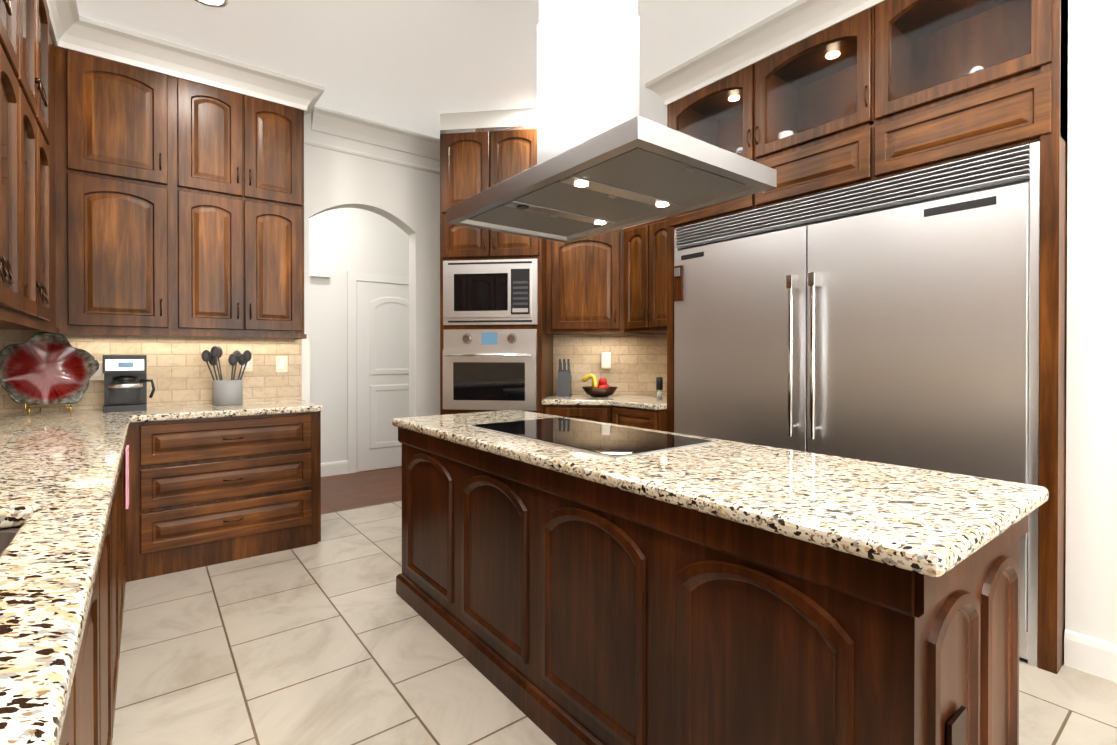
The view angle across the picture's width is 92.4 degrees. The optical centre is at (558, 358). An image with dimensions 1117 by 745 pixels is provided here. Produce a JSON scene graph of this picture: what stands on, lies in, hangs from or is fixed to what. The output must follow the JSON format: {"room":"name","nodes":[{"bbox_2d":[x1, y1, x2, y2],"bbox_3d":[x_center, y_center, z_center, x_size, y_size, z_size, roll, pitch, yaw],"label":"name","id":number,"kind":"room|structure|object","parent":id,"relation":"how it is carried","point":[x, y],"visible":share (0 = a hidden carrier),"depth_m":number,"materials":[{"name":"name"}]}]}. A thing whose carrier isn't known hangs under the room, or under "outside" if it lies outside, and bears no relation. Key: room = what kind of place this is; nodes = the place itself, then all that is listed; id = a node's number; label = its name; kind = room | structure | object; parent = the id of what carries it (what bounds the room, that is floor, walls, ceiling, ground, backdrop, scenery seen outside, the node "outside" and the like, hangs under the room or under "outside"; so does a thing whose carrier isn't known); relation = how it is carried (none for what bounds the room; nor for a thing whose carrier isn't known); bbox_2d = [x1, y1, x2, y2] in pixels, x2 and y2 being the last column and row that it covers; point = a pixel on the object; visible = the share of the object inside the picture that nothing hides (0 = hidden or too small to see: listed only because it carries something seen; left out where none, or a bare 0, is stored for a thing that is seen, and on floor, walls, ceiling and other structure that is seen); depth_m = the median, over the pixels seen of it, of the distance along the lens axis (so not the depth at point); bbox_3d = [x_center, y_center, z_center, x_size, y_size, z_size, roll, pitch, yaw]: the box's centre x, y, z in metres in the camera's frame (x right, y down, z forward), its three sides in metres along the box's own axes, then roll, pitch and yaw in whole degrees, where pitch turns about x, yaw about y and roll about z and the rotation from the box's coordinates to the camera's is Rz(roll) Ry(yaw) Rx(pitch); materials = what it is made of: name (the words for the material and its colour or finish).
{"room":"kitchen","nodes":[
{"label":"kitchen","id":0,"kind":"room"},
{"bbox_2d":[0,526,20,554],"bbox_3d":[-1.087,0.479,0.687,0.558,0.227,0.860,0,0,-38],"label":"sink","id":1,"kind":"object","parent":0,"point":[6,534],"depth_m":1.12,"materials":[{"name":"silver metal"}]},
{"bbox_2d":[14,112,439,416],"bbox_3d":[-1.555,-0.333,4.396,4.360,3.100,0.150,0,0,-38],"label":"wall","id":2,"kind":"structure","parent":0,"point":[406,200],"depth_m":4.50,"materials":[{"name":"white paint"}]},
{"bbox_2d":[304,106,439,173],"bbox_3d":[-1.440,-1.746,4.321,1.240,0.268,0.102,0,0,-38],"label":"crown molding","id":3,"kind":"structure","parent":2,"relation":"attached to","point":[336,123],"depth_m":4.29,"materials":[{"name":"white paint"}]},
{"bbox_2d":[310,208,408,471],"bbox_3d":[-1.440,-0.343,6.323,6.200,3.100,0.120,0,0,-38],"label":"wall","id":4,"kind":"structure","parent":0,"point":[343,241],"depth_m":5.58,"materials":[{"name":"white paint"}]},
{"bbox_2d":[310,267,329,277],"bbox_3d":[-2.432,-0.873,5.446,0.200,0.090,0.049,0,0,-38],"label":"door chime","id":5,"kind":"object","parent":4,"relation":"attached to","point":[320,272],"visible":0.77,"depth_m":5.43,"materials":[{"name":"white paint"}]},
{"bbox_2d":[321,460,347,476],"bbox_3d":[-2.851,1.143,5.155,1.592,0.140,0.020,0,0,-38],"label":"baseboard","id":6,"kind":"structure","parent":4,"relation":"attached to","point":[337,467],"depth_m":5.55,"materials":[{"name":"white paint"}]},
{"bbox_2d":[347,271,408,473],"bbox_3d":[-1.810,0.144,5.906,0.980,2.130,0.088,0,0,-38],"label":"door","id":7,"kind":"structure","parent":4,"relation":"attached to","point":[377,358],"depth_m":5.81,"materials":[{"name":"white paint"}]},
{"bbox_2d":[321,466,401,513],"bbox_3d":[-1.039,1.235,5.813,6.200,0.050,1.590,0,0,-38],"label":"floor","id":8,"kind":"structure","parent":0,"point":[349,491],"depth_m":4.96,"materials":[{"name":"brown wood"}]},
{"bbox_2d":[76,0,797,138],"bbox_3d":[1.038,-1.899,2.657,6.750,0.050,9.100,0,0,-38],"label":"ceiling","id":9,"kind":"structure","parent":0,"point":[419,66],"depth_m":3.17,"materials":[{"name":"white paint"}]},
{"bbox_2d":[195,0,227,7],"bbox_3d":[-1.811,-1.871,2.756,0.188,0.006,0.188,0,0,7],"label":"recessed light","id":10,"kind":"object","parent":9,"relation":"in","point":[215,3],"depth_m":2.81,"materials":[{"name":"white"}]},
{"bbox_2d":[446,0,776,242],"bbox_3d":[0.138,-1.246,2.199,0.720,1.249,1.210,0,0,-38],"label":"range hood","id":11,"kind":"object","parent":9,"relation":"hanging from","point":[609,159],"visible":1,"depth_m":2.06,"materials":[{"name":"silver metal"}]},
{"bbox_2d":[553,217,666,394],"bbox_3d":[0.365,-0.334,4.618,1.420,3.100,0.080,0,0,7],"label":"wall","id":12,"kind":"structure","parent":0,"point":[644,394],"depth_m":4.53,"materials":[{"name":"white paint"}]},
{"bbox_2d":[546,224,666,334],"bbox_3d":[0.359,-0.603,4.348,0.894,0.800,0.914,0,0,-38],"label":"upper cabinet","id":13,"kind":"object","parent":12,"relation":"attached to","point":[612,283],"depth_m":4.14,"materials":[{"name":"brown wood"}]},
{"bbox_2d":[553,334,666,393],"bbox_3d":[0.645,0.040,4.365,0.785,0.525,1.262,0,0,-38],"label":"backsplash","id":14,"kind":"structure","parent":12,"relation":"attached to","point":[638,363],"depth_m":4.55,"materials":[{"name":"beige tile"}]},
{"bbox_2d":[601,352,610,368],"bbox_3d":[0.404,0.017,4.530,0.080,0.140,0.057,0,0,7],"label":"electrical outlet plate","id":15,"kind":"object","parent":14,"relation":"attached to","point":[605,360],"visible":1,"depth_m":4.50,"materials":[{"name":"white plastic"}]},
{"bbox_2d":[642,217,666,332],"bbox_3d":[0.871,-0.601,4.095,0.577,0.800,0.567,0,0,-38],"label":"upper cabinet","id":16,"kind":"object","parent":12,"relation":"attached to","point":[654,233],"depth_m":3.86,"materials":[{"name":"brown wood"}]},
{"bbox_2d":[112,501,1116,744],"bbox_3d":[1.524,1.254,2.044,6.750,0.050,7.510,0,0,-38],"label":"floor","id":17,"kind":"structure","parent":0,"point":[332,637],"depth_m":2.11,"materials":[{"name":"beige tile"}]},
{"bbox_2d":[59,687,71,744],"bbox_3d":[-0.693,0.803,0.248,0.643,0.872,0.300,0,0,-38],"label":"base cabinet","id":18,"kind":"object","parent":17,"relation":"on","point":[66,734],"depth_m":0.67,"materials":[{"name":"brown wood"}]},
{"bbox_2d":[72,479,123,744],"bbox_3d":[-1.418,0.798,1.198,0.656,0.872,0.330,0,0,-38],"label":"base cabinet","id":19,"kind":"object","parent":17,"relation":"on","point":[94,685],"depth_m":1.28,"materials":[{"name":"brown wood"}]},
{"bbox_2d":[0,408,135,744],"bbox_3d":[-1.159,0.341,0.863,0.660,0.040,5.928,0,0,-38],"label":"countertop","id":20,"kind":"structure","parent":19,"relation":"on","point":[59,471],"depth_m":0.91,"materials":[{"name":"stone"}]},
{"bbox_2d":[24,403,71,414],"bbox_3d":[-2.902,0.208,3.027,0.241,0.199,0.178,0,0,35],"label":"plate stand","id":21,"kind":"object","parent":20,"relation":"on","point":[28,410],"visible":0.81,"depth_m":2.99,"materials":[{"name":"gold metal"}]},
{"bbox_2d":[0,332,98,404],"bbox_3d":[-2.860,0.062,3.002,0.075,0.419,0.436,-18,-10,34],"label":"plate","id":22,"kind":"object","parent":21,"relation":"on","point":[44,368],"visible":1,"depth_m":3.00,"materials":[{"name":"red glass"}]},
{"bbox_2d":[103,355,154,412],"bbox_3d":[-2.585,0.144,3.230,0.243,0.330,0.240,0,0,-38],"label":"coffee maker","id":23,"kind":"object","parent":20,"relation":"on","point":[126,380],"visible":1,"depth_m":3.19,"materials":[{"name":"black plastic"}]},
{"bbox_2d":[118,455,127,597],"bbox_3d":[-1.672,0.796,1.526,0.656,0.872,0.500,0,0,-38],"label":"base cabinet","id":24,"kind":"object","parent":17,"relation":"on","point":[123,473],"depth_m":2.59,"materials":[{"name":"brown wood"}]},
{"bbox_2d":[123,435,131,581],"bbox_3d":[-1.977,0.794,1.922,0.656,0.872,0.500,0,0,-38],"label":"base cabinet","id":25,"kind":"object","parent":17,"relation":"on","point":[128,446],"depth_m":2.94,"materials":[{"name":"brown wood"}]},
{"bbox_2d":[132,411,320,579],"bbox_3d":[-2.146,0.786,3.460,1.026,0.872,0.613,0,0,-38],"label":"base cabinet","id":26,"kind":"object","parent":17,"relation":"on","point":[189,494],"depth_m":3.19,"materials":[{"name":"brown wood"}]},
{"bbox_2d":[136,399,322,421],"bbox_3d":[-2.123,0.328,3.459,0.988,0.040,0.640,0,0,-38],"label":"countertop","id":27,"kind":"structure","parent":26,"relation":"on","point":[191,411],"depth_m":3.31,"materials":[{"name":"stone"}]},
{"bbox_2d":[201,346,251,405],"bbox_3d":[-2.218,0.112,3.580,0.286,0.390,0.178,0,0,-38],"label":"utensil crock","id":28,"kind":"object","parent":27,"relation":"on","point":[225,392],"visible":1,"depth_m":3.53,"materials":[{"name":"grey ceramic"}]},
{"bbox_2d":[440,108,552,414],"bbox_3d":[-0.484,-0.331,4.323,0.790,3.098,0.716,0,0,7],"label":"tall cabinet","id":29,"kind":"object","parent":17,"relation":"on","point":[496,346],"visible":0.58,"depth_m":4.04,"materials":[{"name":"brown wood"}]},
{"bbox_2d":[542,405,666,431],"bbox_3d":[0.445,0.782,4.204,1.127,0.872,1.249,0,0,-38],"label":"base cabinet","id":30,"kind":"object","parent":17,"relation":"on","point":[643,418],"visible":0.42,"depth_m":3.90,"materials":[{"name":"brown wood"}]},
{"bbox_2d":[542,394,666,409],"bbox_3d":[0.435,0.324,4.193,1.132,0.040,1.247,0,0,-38],"label":"countertop","id":31,"kind":"structure","parent":30,"relation":"on","point":[643,401],"depth_m":3.96,"materials":[{"name":"stone"}]},
{"bbox_2d":[557,359,571,396],"bbox_3d":[0.049,0.153,4.356,0.100,0.300,0.180,0,0,7],"label":"knife block","id":32,"kind":"object","parent":31,"relation":"on","point":[564,387],"visible":1,"depth_m":4.31,"materials":[{"name":"black plastic"}]},
{"bbox_2d":[581,374,617,396],"bbox_3d":[0.331,0.214,4.292,0.290,0.179,0.297,0,0,-38],"label":"fruit bowl","id":33,"kind":"object","parent":31,"relation":"on","point":[602,388],"visible":1,"depth_m":4.22,"materials":[{"name":"brown wood"}]},
{"bbox_2d":[656,377,662,398],"bbox_3d":[0.803,0.223,4.028,0.133,0.165,0.048,0,0,7],"label":"grinders","id":34,"kind":"object","parent":31,"relation":"on","point":[659,384],"visible":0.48,"depth_m":4.01,"materials":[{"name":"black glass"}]},
{"bbox_2d":[396,427,1028,744],"bbox_3d":[0.174,0.793,2.072,0.734,0.872,2.394,0,0,-38],"label":"kitchen island","id":35,"kind":"object","parent":17,"relation":"on","point":[557,608],"visible":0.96,"depth_m":1.32,"materials":[{"name":"brown wood"}]},
{"bbox_2d":[392,409,1048,576],"bbox_3d":[0.177,0.335,2.066,0.770,0.040,2.440,0,0,-38],"label":"island countertop","id":36,"kind":"structure","parent":35,"relation":"on","point":[931,523],"depth_m":1.30,"materials":[{"name":"stone"}]},
{"bbox_2d":[468,417,716,458],"bbox_3d":[0.088,0.311,2.238,0.520,0.007,0.980,0,0,-38],"label":"cooktop","id":37,"kind":"object","parent":36,"relation":"in","point":[614,442],"visible":0.96,"depth_m":2.11,"materials":[{"name":"black glass"}]},
{"bbox_2d":[645,0,1067,673],"bbox_3d":[1.568,-0.325,3.031,0.776,3.098,2.188,0,0,-38],"label":"surround","id":38,"kind":"object","parent":17,"relation":"on","point":[851,92],"visible":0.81,"depth_m":2.62,"materials":[{"name":"brown wood"}]},
{"bbox_2d":[727,57,994,153],"bbox_3d":[1.546,-1.247,2.920,0.270,0.160,1.346,0,0,-38],"label":"dishes","id":39,"kind":"object","parent":38,"relation":"in","point":[788,133],"depth_m":3.05,"materials":[{"name":"white ceramic"}]},
{"bbox_2d":[674,141,1039,666],"bbox_3d":[1.560,0.179,3.026,0.745,2.090,1.850,0,0,-38],"label":"fridge","id":40,"kind":"object","parent":17,"relation":"on","point":[894,320],"visible":0.71,"depth_m":2.55,"materials":[{"name":"silver metal"}]},
{"bbox_2d":[1065,0,1116,644],"bbox_3d":[3.398,-0.315,0.967,0.710,3.100,3.528,0,0,-38],"label":"wall pier","id":41,"kind":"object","parent":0,"point":[1091,502],"visible":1,"depth_m":2.09,"materials":[{"name":"white paint"}]},
{"bbox_3d":[-1.069,-0.311,0.077,0.150,3.100,7.580,0,0,-38],"label":"wall","id":42,"kind":"structure","parent":0,"visible":0},
{"bbox_2d":[0,329,301,412],"bbox_3d":[-2.566,0.070,3.514,1.620,0.476,0.012,0,0,-38],"label":"backsplash","id":43,"kind":"structure","parent":42,"relation":"attached to","point":[178,372],"depth_m":3.54,"materials":[{"name":"beige tile"}]},
{"bbox_2d":[90,361,103,379],"bbox_3d":[-2.837,0.074,3.293,0.076,0.118,0.008,0,0,-38],"label":"electrical outlet plate","id":44,"kind":"object","parent":43,"relation":"attached to","point":[98,375],"depth_m":3.30,"materials":[{"name":"beige plastic"}]},
{"bbox_2d":[240,355,252,370],"bbox_3d":[-2.204,0.031,3.782,0.076,0.118,0.008,0,0,-38],"label":"electrical outlet plate","id":45,"kind":"object","parent":43,"relation":"attached to","point":[249,367],"depth_m":3.79,"materials":[{"name":"beige plastic"}]},
{"bbox_2d":[276,356,287,371],"bbox_3d":[-2.026,0.041,3.918,0.076,0.118,0.008,0,0,-38],"label":"electrical outlet plate","id":46,"kind":"object","parent":43,"relation":"attached to","point":[281,364],"depth_m":3.92,"materials":[{"name":"beige plastic"}]},
{"bbox_2d":[0,0,324,339],"bbox_3d":[-0.836,-0.996,1.295,1.707,1.738,5.627,0,0,-38],"label":"upper cabinet","id":47,"kind":"object","parent":42,"relation":"attached to","point":[151,186],"visible":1,"depth_m":3.16,"materials":[{"name":"brown wood"}]}
]}

